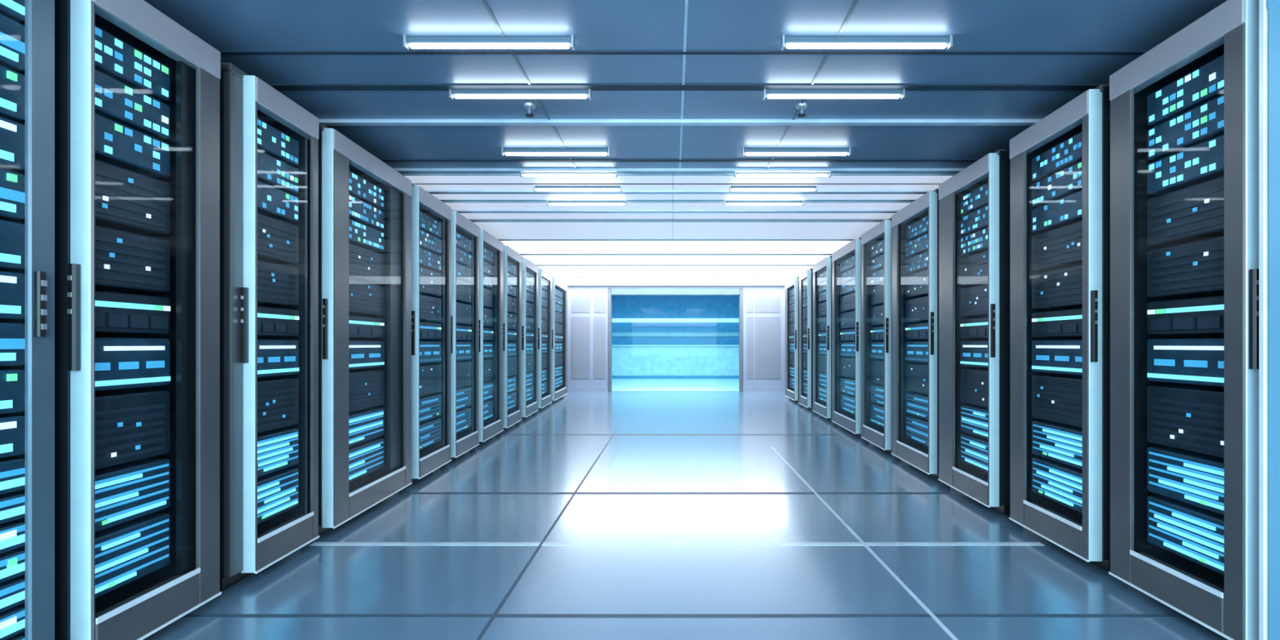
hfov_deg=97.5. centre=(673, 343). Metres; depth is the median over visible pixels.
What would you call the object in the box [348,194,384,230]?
unit
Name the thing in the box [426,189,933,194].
ceiling beam
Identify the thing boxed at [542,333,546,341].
server
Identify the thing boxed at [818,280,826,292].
unit
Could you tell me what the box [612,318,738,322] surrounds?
wall strip
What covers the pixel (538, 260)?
light panel
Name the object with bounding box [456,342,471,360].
server
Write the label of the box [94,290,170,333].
server
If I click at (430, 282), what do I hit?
server
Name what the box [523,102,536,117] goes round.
sprinkler
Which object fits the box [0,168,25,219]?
server
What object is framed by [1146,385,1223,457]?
server
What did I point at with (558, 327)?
server
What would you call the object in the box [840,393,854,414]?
server
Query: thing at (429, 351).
server
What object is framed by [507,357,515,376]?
server
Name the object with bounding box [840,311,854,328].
server
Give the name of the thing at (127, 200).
server
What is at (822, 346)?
server
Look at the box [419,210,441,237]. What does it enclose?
unit
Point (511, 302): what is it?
grille
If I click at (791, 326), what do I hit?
server
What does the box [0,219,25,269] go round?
server
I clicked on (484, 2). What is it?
ceiling beam
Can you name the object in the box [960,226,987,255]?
unit
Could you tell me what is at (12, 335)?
server
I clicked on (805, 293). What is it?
unit
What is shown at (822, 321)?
server
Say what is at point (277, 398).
server
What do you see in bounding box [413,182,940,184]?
ceiling beam
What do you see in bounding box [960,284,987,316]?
server
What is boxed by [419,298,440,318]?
grille
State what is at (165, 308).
indicator light
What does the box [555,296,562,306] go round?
unit
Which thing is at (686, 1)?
ceiling beam
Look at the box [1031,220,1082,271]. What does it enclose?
server
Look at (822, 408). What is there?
rack
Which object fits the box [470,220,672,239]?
ceiling panel
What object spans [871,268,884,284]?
unit
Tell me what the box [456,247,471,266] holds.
unit
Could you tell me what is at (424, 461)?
rack
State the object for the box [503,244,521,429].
rack
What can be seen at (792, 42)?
ceiling light
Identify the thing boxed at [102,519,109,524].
light
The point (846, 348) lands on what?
server
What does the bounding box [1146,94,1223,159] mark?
unit
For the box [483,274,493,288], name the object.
unit
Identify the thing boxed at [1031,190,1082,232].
server
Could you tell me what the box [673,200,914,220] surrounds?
ceiling panel
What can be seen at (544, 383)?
server
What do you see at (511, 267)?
unit
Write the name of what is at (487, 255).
unit
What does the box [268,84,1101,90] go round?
ceiling beam
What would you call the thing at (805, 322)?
server
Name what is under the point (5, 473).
light
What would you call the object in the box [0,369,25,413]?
server
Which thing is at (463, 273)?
unit
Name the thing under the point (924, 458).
rack
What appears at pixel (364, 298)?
server
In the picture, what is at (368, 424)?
server
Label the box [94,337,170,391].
server
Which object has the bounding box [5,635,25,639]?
server
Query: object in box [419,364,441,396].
server
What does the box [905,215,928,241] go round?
unit
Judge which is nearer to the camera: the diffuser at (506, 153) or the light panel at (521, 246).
the diffuser at (506, 153)
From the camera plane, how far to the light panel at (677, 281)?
11.28 m
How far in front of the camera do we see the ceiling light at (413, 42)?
2.31 m
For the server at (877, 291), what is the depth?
5.59 m
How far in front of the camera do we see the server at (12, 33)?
1.55 m
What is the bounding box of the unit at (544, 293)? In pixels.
[542,289,546,298]
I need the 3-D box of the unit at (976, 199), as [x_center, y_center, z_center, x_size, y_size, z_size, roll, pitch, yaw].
[2.251,-0.952,3.626,0.568,0.125,0.495,0,0,0]
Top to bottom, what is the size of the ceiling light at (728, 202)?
0.047 m
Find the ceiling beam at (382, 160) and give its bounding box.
[379,159,978,161]
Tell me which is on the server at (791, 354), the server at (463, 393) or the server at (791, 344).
the server at (791, 344)
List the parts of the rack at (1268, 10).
edge trim, rail, door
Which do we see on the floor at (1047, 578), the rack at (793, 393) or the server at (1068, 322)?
the rack at (793, 393)
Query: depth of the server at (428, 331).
4.45 m
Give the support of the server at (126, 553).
in the rack at (140, 608)
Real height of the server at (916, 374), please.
0.230 m
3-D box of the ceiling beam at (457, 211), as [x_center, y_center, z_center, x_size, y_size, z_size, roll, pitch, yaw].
[0.050,-1.260,5.314,6.200,0.020,0.060,0,0,0]
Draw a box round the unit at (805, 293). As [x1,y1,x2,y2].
[803,289,807,298]
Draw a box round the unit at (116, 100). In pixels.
[94,68,169,139]
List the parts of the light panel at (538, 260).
frame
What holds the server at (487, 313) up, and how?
in the rack at (488, 428)
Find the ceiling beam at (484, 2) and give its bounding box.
[481,0,577,168]
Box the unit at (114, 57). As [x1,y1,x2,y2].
[94,25,169,101]
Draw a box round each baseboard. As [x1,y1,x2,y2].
[567,386,608,391]
[742,386,785,391]
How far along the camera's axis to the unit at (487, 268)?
6.00 m
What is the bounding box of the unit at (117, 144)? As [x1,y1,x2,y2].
[94,112,169,177]
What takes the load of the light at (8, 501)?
attached to the server at (12, 506)
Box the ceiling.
[144,0,1226,285]
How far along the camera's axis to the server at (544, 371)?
9.14 m
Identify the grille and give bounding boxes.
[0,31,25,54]
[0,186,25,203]
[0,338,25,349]
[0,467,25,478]
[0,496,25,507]
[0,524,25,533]
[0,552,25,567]
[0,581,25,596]
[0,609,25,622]
[94,235,164,285]
[257,266,296,301]
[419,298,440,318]
[507,298,515,311]
[542,309,546,318]
[871,308,884,323]
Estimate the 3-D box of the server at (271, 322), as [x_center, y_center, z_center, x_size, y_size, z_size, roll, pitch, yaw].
[-2.134,-0.105,2.602,0.570,0.130,0.401,0,0,0]
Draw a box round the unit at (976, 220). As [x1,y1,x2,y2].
[960,204,987,235]
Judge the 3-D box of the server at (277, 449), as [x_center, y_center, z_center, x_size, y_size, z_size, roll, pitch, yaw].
[-2.136,0.510,2.602,0.567,0.180,0.401,0,0,0]
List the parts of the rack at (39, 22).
handle, door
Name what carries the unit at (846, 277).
in the rack at (849, 421)
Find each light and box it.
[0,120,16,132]
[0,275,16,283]
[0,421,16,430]
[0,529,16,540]
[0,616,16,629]
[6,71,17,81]
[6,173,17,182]
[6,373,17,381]
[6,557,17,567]
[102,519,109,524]
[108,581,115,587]
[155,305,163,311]
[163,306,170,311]
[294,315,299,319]
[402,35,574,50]
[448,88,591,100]
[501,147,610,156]
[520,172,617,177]
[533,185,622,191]
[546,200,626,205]
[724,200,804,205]
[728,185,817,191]
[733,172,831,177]
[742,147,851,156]
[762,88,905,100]
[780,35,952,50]
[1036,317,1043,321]
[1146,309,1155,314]
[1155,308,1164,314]
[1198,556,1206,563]
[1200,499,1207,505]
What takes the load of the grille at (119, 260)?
attached to the server at (125, 261)
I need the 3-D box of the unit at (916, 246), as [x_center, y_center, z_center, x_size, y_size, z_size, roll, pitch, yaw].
[2.282,-0.812,4.548,0.572,0.125,0.643,0,0,0]
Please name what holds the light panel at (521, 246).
attached to the ceiling
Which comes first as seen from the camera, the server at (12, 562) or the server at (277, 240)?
the server at (12, 562)
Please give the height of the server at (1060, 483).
0.190 m
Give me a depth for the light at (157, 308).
2.00 m
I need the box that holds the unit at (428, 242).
[419,229,441,253]
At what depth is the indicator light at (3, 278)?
1.53 m
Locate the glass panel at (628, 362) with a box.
[612,345,738,378]
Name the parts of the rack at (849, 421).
rail, handle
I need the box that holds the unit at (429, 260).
[419,247,441,271]
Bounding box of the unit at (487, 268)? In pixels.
[483,260,493,275]
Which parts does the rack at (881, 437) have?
rail, handle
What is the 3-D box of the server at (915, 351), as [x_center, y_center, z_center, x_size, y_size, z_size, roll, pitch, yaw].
[2.280,0.065,4.548,0.575,0.170,0.643,0,0,0]
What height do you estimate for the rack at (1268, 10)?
2.200 m
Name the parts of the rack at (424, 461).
handle, rail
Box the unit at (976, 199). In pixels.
[960,182,987,215]
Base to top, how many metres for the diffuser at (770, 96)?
0.014 m
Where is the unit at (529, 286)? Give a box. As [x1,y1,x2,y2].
[526,281,533,293]
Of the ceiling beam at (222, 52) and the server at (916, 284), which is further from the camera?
the server at (916, 284)
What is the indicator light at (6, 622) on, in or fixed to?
on the server at (12, 620)
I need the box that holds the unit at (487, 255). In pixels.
[483,247,493,263]
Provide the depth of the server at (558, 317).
10.52 m
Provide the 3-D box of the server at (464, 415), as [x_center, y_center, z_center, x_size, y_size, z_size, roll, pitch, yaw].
[-2.227,0.715,5.153,0.576,0.190,0.618,0,0,0]
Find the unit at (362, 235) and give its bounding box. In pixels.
[348,217,384,251]
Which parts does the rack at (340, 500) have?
handle, door, rail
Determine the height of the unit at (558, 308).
0.125 m
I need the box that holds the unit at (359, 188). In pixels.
[348,169,384,208]
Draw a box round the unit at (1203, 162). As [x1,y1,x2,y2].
[1146,134,1223,194]
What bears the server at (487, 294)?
in the rack at (488, 428)
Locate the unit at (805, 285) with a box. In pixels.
[803,280,807,290]
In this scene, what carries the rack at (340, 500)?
on the floor at (1047, 578)
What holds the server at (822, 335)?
in the rack at (822, 408)
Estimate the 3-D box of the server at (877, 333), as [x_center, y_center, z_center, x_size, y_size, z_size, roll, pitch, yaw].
[2.311,-0.105,5.504,0.576,0.130,0.619,0,0,0]
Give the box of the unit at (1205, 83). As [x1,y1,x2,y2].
[1146,54,1223,125]
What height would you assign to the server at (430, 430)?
0.190 m
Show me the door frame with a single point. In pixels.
(611, 291)
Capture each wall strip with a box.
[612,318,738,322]
[612,332,738,336]
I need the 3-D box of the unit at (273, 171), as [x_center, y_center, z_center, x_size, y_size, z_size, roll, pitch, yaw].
[-2.138,-0.812,2.602,0.563,0.125,0.401,0,0,0]
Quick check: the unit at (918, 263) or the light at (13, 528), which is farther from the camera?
the unit at (918, 263)
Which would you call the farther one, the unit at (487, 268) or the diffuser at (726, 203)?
the unit at (487, 268)
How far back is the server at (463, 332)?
5.22 m
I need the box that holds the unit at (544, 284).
[542,280,546,290]
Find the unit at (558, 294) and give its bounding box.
[555,288,562,298]
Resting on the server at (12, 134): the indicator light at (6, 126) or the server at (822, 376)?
the indicator light at (6, 126)
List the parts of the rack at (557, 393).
handle, rail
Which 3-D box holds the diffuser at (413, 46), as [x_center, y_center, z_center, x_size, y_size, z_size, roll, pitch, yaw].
[-0.760,-1.233,2.317,0.660,0.014,0.024,0,0,0]
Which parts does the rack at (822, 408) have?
door, rail, handle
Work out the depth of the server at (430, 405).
4.46 m
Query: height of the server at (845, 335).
0.130 m
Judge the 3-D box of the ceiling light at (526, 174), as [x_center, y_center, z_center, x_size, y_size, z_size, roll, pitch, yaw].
[-0.760,-1.246,4.094,0.704,0.047,0.032,0,0,0]
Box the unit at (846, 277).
[840,267,854,284]
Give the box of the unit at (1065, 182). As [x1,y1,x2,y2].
[1031,160,1082,206]
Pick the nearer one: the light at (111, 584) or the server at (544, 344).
the light at (111, 584)
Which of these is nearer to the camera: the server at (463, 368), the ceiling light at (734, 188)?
the ceiling light at (734, 188)
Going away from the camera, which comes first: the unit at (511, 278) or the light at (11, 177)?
the light at (11, 177)
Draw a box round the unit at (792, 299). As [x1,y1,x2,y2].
[789,295,794,304]
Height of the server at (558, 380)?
0.190 m
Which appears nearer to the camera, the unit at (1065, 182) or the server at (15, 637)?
the server at (15, 637)
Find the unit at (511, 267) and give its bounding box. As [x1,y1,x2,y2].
[507,261,515,275]
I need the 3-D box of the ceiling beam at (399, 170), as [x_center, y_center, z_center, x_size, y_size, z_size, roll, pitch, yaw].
[0.050,-1.261,4.070,6.200,0.018,0.044,0,0,0]
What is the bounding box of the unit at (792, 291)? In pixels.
[789,288,794,297]
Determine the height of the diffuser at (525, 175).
0.014 m
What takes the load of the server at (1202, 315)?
in the rack at (1227, 604)
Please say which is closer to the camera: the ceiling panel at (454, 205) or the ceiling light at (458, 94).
the ceiling light at (458, 94)
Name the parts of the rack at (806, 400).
door, rail, handle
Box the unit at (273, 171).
[257,149,298,193]
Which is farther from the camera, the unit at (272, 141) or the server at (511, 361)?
the server at (511, 361)
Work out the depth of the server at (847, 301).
6.68 m
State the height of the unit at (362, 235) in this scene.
0.125 m
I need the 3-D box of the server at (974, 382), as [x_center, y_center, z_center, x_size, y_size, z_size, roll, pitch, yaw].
[2.250,0.285,3.626,0.570,0.230,0.496,0,0,0]
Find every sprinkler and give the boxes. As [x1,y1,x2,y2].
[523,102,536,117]
[795,102,808,117]
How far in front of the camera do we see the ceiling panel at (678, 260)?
8.43 m
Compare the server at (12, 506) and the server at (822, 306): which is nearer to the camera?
the server at (12, 506)
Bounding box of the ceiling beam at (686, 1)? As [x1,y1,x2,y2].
[679,0,688,173]
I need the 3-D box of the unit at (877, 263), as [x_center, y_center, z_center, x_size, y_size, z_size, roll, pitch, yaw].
[2.314,-0.812,5.504,0.570,0.125,0.619,0,0,0]
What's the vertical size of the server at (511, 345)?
0.170 m
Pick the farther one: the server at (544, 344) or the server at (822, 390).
the server at (544, 344)
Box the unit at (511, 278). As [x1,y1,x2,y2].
[507,272,515,285]
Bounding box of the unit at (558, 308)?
[555,303,562,312]
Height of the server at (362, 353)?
0.170 m
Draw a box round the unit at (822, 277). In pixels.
[818,271,826,283]
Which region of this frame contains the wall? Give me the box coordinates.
[567,285,785,386]
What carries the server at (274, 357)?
in the rack at (247, 547)
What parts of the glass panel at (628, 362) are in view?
panel, panel, panel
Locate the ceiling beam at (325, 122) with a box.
[319,119,1040,125]
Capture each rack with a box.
[0,0,54,639]
[54,0,221,639]
[219,62,319,591]
[307,124,412,535]
[411,183,451,482]
[444,209,479,459]
[473,228,503,444]
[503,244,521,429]
[517,257,537,418]
[534,267,551,409]
[548,276,567,401]
[785,276,799,402]
[798,268,813,409]
[812,255,831,420]
[831,236,861,436]
[861,217,892,453]
[891,188,938,478]
[937,149,1009,515]
[1008,84,1110,572]
[1108,0,1258,639]
[1258,0,1279,639]
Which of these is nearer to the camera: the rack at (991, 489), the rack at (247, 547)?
the rack at (247, 547)
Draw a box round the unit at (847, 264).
[840,255,854,272]
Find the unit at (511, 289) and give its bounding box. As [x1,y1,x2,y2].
[507,284,515,297]
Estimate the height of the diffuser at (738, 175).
0.014 m
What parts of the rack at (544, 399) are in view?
handle, door, rail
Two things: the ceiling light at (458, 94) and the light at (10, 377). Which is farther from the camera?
the ceiling light at (458, 94)
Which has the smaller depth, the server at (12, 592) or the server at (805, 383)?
the server at (12, 592)
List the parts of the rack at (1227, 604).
rail, handle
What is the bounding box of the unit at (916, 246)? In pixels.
[905,233,928,257]
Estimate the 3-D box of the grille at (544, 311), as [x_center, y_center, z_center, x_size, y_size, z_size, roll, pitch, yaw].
[-2.090,-0.487,8.971,0.004,0.135,0.740,0,0,-2]
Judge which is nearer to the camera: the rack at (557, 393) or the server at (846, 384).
the server at (846, 384)
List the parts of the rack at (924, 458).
rail, handle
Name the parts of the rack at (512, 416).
handle, rail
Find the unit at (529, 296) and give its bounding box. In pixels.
[526,291,533,302]
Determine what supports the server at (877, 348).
in the rack at (881, 437)
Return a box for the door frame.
[608,288,742,391]
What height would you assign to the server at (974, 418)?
0.180 m
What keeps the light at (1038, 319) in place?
on the server at (1068, 322)
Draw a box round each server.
[0,0,25,21]
[0,13,25,71]
[0,65,25,120]
[0,116,25,169]
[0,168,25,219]
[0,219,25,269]
[0,271,25,319]
[0,322,25,365]
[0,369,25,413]
[0,415,25,457]
[0,457,25,494]
[0,493,25,524]
[0,522,25,553]
[0,550,25,583]
[0,578,25,613]
[0,607,25,639]
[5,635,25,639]
[94,158,169,235]
[94,224,169,292]
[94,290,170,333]
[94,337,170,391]
[94,390,169,469]
[94,458,169,532]
[94,513,169,598]
[257,212,298,263]
[257,259,298,306]
[257,306,299,336]
[257,339,299,377]
[257,377,298,433]
[257,427,298,477]
[257,467,298,524]
[348,243,384,283]
[348,279,384,315]
[348,315,384,337]
[348,340,384,369]
[348,369,384,412]
[348,407,384,446]
[348,438,384,482]
[419,266,441,296]
[419,293,441,321]
[419,321,441,339]
[419,341,441,364]
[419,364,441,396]
[419,394,441,422]
[419,417,441,450]
[456,278,471,302]
[456,302,471,324]
[456,324,471,339]
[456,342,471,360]
[456,361,471,388]
[456,386,471,410]
[456,407,471,433]
[483,287,493,307]
[483,307,493,326]
[483,328,493,340]
[483,342,493,358]
[483,359,493,382]
[483,382,493,400]
[483,400,493,421]
[507,295,515,313]
[507,312,515,328]
[507,329,515,341]
[507,342,515,355]
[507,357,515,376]
[507,376,515,392]
[507,391,515,409]
[526,302,533,316]
[526,316,533,331]
[526,332,533,341]
[526,342,533,354]
[526,355,533,372]
[526,372,533,386]
[526,386,533,401]
[542,306,546,319]
[542,320,546,332]
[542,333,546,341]
[542,342,546,353]
[542,354,546,368]
[542,368,546,381]
[542,381,546,394]
[555,311,562,323]
[555,323,562,334]
[555,334,562,342]
[555,342,562,351]
[555,352,562,365]
[555,365,562,377]
[555,375,562,388]
[789,311,794,323]
[789,323,794,333]
[789,334,794,342]
[789,342,794,352]
[789,352,794,365]
[789,366,794,377]
[789,376,794,388]
[803,307,807,319]
[803,320,807,332]
[803,333,807,341]
[803,342,807,353]
[803,354,807,368]
[803,368,807,381]
[803,381,807,394]
[818,301,826,316]
[818,316,826,330]
[818,331,826,341]
[818,342,826,355]
[818,355,826,373]
[818,373,826,386]
[818,386,826,402]
[840,292,854,311]
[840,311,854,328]
[840,328,854,340]
[840,342,854,356]
[840,357,854,378]
[840,377,854,396]
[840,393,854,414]
[870,326,884,340]
[870,342,884,359]
[870,404,884,427]
[871,283,884,305]
[871,304,884,325]
[871,360,884,385]
[871,384,884,405]
[905,269,928,297]
[905,295,928,322]
[905,322,928,339]
[905,341,928,363]
[905,363,928,395]
[905,392,928,420]
[905,415,928,446]
[960,250,987,285]
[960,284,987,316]
[960,316,987,337]
[960,341,987,368]
[960,368,987,407]
[960,404,987,439]
[960,433,987,472]
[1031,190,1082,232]
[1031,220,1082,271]
[1031,264,1082,309]
[1031,308,1082,336]
[1031,339,1082,375]
[1031,375,1082,427]
[1031,421,1082,469]
[1031,457,1082,513]
[1146,175,1223,245]
[1146,235,1223,297]
[1146,295,1223,333]
[1146,337,1223,386]
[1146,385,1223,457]
[1146,447,1223,515]
[1146,496,1223,574]
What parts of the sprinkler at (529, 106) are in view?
stem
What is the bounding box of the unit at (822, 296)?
[818,291,826,302]
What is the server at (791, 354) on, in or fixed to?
on the server at (791, 368)
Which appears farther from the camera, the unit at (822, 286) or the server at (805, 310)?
the server at (805, 310)
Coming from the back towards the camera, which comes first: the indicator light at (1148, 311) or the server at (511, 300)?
the server at (511, 300)
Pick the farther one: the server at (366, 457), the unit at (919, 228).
the unit at (919, 228)
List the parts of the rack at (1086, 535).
rail, handle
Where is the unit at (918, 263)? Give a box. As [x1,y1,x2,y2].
[905,250,928,273]
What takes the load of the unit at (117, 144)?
in the rack at (140, 608)
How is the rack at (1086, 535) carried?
on the floor at (1047, 578)
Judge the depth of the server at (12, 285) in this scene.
1.54 m
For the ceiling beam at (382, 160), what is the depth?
3.86 m
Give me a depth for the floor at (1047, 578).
2.74 m
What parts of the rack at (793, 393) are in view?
door, rail, handle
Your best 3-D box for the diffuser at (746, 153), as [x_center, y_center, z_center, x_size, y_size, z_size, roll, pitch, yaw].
[0.800,-1.233,3.635,0.660,0.014,0.024,0,0,0]
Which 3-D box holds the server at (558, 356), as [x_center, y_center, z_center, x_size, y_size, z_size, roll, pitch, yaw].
[-2.413,0.285,10.345,0.557,0.230,1.246,0,0,-2]
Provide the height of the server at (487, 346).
0.170 m
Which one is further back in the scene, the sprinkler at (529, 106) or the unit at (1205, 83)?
the sprinkler at (529, 106)
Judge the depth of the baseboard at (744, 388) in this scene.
12.18 m
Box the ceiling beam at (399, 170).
[393,168,964,173]
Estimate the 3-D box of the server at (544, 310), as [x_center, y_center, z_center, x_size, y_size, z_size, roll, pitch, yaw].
[-2.365,-0.495,8.961,0.581,0.190,0.819,0,0,0]
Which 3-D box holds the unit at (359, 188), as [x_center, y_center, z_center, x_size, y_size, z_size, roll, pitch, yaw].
[-2.163,-0.953,3.343,0.576,0.125,0.708,0,0,0]
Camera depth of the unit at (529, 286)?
8.05 m
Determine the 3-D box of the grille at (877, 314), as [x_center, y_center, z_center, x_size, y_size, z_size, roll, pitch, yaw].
[2.037,-0.278,5.513,0.004,0.135,0.542,0,0,2]
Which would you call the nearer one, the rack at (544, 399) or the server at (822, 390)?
the server at (822, 390)
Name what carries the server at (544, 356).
on the server at (544, 371)
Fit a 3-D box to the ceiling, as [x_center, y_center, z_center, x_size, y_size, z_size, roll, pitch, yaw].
[0.050,-1.320,4.800,6.400,0.100,15.000,0,0,0]
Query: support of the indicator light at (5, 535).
on the server at (12, 535)
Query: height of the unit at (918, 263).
0.125 m
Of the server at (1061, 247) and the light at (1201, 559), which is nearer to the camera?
the light at (1201, 559)
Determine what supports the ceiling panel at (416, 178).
attached to the ceiling
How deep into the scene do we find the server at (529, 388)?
8.04 m
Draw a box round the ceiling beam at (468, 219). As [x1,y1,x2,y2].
[467,218,888,220]
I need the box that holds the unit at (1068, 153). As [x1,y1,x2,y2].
[1031,131,1082,181]
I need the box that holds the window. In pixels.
[612,295,738,345]
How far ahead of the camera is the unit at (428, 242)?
4.45 m
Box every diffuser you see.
[408,43,569,48]
[453,94,586,98]
[504,152,607,155]
[524,173,614,176]
[536,188,619,191]
[549,203,624,204]
[726,203,801,204]
[731,188,814,191]
[737,173,827,176]
[745,152,847,155]
[767,94,900,98]
[786,43,946,48]
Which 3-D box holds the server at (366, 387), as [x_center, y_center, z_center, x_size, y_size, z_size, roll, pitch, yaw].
[-2.162,0.285,3.343,0.579,0.230,0.708,0,0,0]
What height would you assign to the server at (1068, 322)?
0.130 m
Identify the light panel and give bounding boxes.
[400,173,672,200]
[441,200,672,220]
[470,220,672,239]
[499,240,672,254]
[521,254,672,265]
[537,265,672,277]
[555,277,672,285]
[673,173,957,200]
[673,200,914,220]
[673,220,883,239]
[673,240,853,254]
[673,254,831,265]
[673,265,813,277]
[673,277,794,285]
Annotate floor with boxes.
[142,391,1228,639]
[611,378,738,391]
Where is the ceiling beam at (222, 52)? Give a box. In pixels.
[218,50,1147,54]
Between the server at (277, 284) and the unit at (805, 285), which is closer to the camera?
the server at (277, 284)
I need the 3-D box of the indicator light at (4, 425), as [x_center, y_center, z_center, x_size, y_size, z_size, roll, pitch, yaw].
[-1.822,0.223,1.533,0.005,0.018,0.040,0,0,-2]
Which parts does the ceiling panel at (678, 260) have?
frame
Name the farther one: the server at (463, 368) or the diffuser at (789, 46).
the server at (463, 368)
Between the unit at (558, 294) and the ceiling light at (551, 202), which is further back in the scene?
the unit at (558, 294)
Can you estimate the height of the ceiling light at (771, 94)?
0.047 m
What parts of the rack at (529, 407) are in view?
handle, door, rail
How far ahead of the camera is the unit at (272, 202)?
2.64 m
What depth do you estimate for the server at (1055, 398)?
2.84 m
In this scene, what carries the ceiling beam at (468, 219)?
attached to the ceiling
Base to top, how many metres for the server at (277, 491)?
0.190 m
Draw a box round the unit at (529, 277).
[526,271,533,284]
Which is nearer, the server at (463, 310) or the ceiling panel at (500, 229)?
the server at (463, 310)
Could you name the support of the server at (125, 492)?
in the rack at (140, 608)
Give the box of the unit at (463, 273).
[456,262,471,281]
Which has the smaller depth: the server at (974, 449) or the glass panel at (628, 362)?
the server at (974, 449)
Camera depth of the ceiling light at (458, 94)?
2.78 m
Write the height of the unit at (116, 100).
0.125 m
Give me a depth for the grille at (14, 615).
1.55 m
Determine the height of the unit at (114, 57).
0.125 m
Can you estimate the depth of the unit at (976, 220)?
3.68 m
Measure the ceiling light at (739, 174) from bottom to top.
0.047 m
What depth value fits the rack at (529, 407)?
7.53 m
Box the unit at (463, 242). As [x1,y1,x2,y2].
[456,231,471,253]
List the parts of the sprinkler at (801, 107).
stem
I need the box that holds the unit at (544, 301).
[542,297,546,307]
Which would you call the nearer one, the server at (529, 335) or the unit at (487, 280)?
the unit at (487, 280)
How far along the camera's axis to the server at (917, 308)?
4.62 m
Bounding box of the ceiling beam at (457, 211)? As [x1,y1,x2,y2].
[452,209,899,213]
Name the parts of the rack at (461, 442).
handle, door, rail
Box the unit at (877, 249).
[871,239,884,257]
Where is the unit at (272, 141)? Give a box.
[257,117,298,165]
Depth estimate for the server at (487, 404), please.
6.01 m
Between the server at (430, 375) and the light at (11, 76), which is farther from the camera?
the server at (430, 375)
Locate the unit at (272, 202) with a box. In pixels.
[257,180,298,222]
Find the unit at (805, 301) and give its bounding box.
[803,298,807,306]
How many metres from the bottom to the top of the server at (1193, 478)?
0.180 m
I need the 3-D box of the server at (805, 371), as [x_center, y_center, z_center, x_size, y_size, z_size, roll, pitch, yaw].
[2.425,0.510,8.982,0.575,0.180,0.654,0,0,0]
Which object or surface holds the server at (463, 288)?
in the rack at (461, 442)
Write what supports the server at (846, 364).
in the rack at (849, 421)
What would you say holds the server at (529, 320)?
on the server at (529, 335)
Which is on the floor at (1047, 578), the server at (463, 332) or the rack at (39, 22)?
the rack at (39, 22)
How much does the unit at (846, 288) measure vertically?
0.125 m
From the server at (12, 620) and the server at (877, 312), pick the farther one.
the server at (877, 312)
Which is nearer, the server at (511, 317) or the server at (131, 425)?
the server at (131, 425)
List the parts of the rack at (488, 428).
handle, door, rail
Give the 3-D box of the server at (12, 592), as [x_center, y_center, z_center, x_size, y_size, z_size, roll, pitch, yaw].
[-2.087,0.696,1.255,0.577,0.068,0.655,0,0,0]
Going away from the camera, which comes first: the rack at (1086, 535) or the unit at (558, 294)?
the rack at (1086, 535)
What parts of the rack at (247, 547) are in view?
frame, handle, door, rail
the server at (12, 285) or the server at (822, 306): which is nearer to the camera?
the server at (12, 285)
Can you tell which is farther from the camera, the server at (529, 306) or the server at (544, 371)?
the server at (544, 371)
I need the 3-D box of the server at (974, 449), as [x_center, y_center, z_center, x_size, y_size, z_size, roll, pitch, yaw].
[2.250,0.715,3.626,0.570,0.190,0.496,0,0,0]
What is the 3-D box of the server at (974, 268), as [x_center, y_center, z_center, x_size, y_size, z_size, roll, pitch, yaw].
[2.251,-0.495,3.626,0.568,0.190,0.496,0,0,0]
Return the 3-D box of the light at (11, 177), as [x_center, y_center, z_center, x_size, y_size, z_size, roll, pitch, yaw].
[-1.821,-0.458,1.543,0.007,0.020,0.020,0,0,-2]
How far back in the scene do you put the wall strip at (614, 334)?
19.65 m
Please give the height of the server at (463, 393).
0.180 m
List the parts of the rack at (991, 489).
door, rail, handle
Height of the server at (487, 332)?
0.130 m
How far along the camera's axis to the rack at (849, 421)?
6.73 m
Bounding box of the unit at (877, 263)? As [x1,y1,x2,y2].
[871,253,884,271]
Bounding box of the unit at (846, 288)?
[840,280,854,295]
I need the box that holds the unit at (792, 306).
[789,303,794,311]
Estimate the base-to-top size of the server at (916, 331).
0.130 m
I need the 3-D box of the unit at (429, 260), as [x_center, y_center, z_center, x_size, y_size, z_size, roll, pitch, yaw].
[-2.201,-0.672,4.384,0.573,0.125,0.605,0,0,0]
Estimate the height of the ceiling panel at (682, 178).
0.008 m
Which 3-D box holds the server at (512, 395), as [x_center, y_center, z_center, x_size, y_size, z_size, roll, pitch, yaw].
[-2.290,0.715,6.898,0.579,0.190,0.701,0,0,0]
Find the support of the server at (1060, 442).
in the rack at (1086, 535)

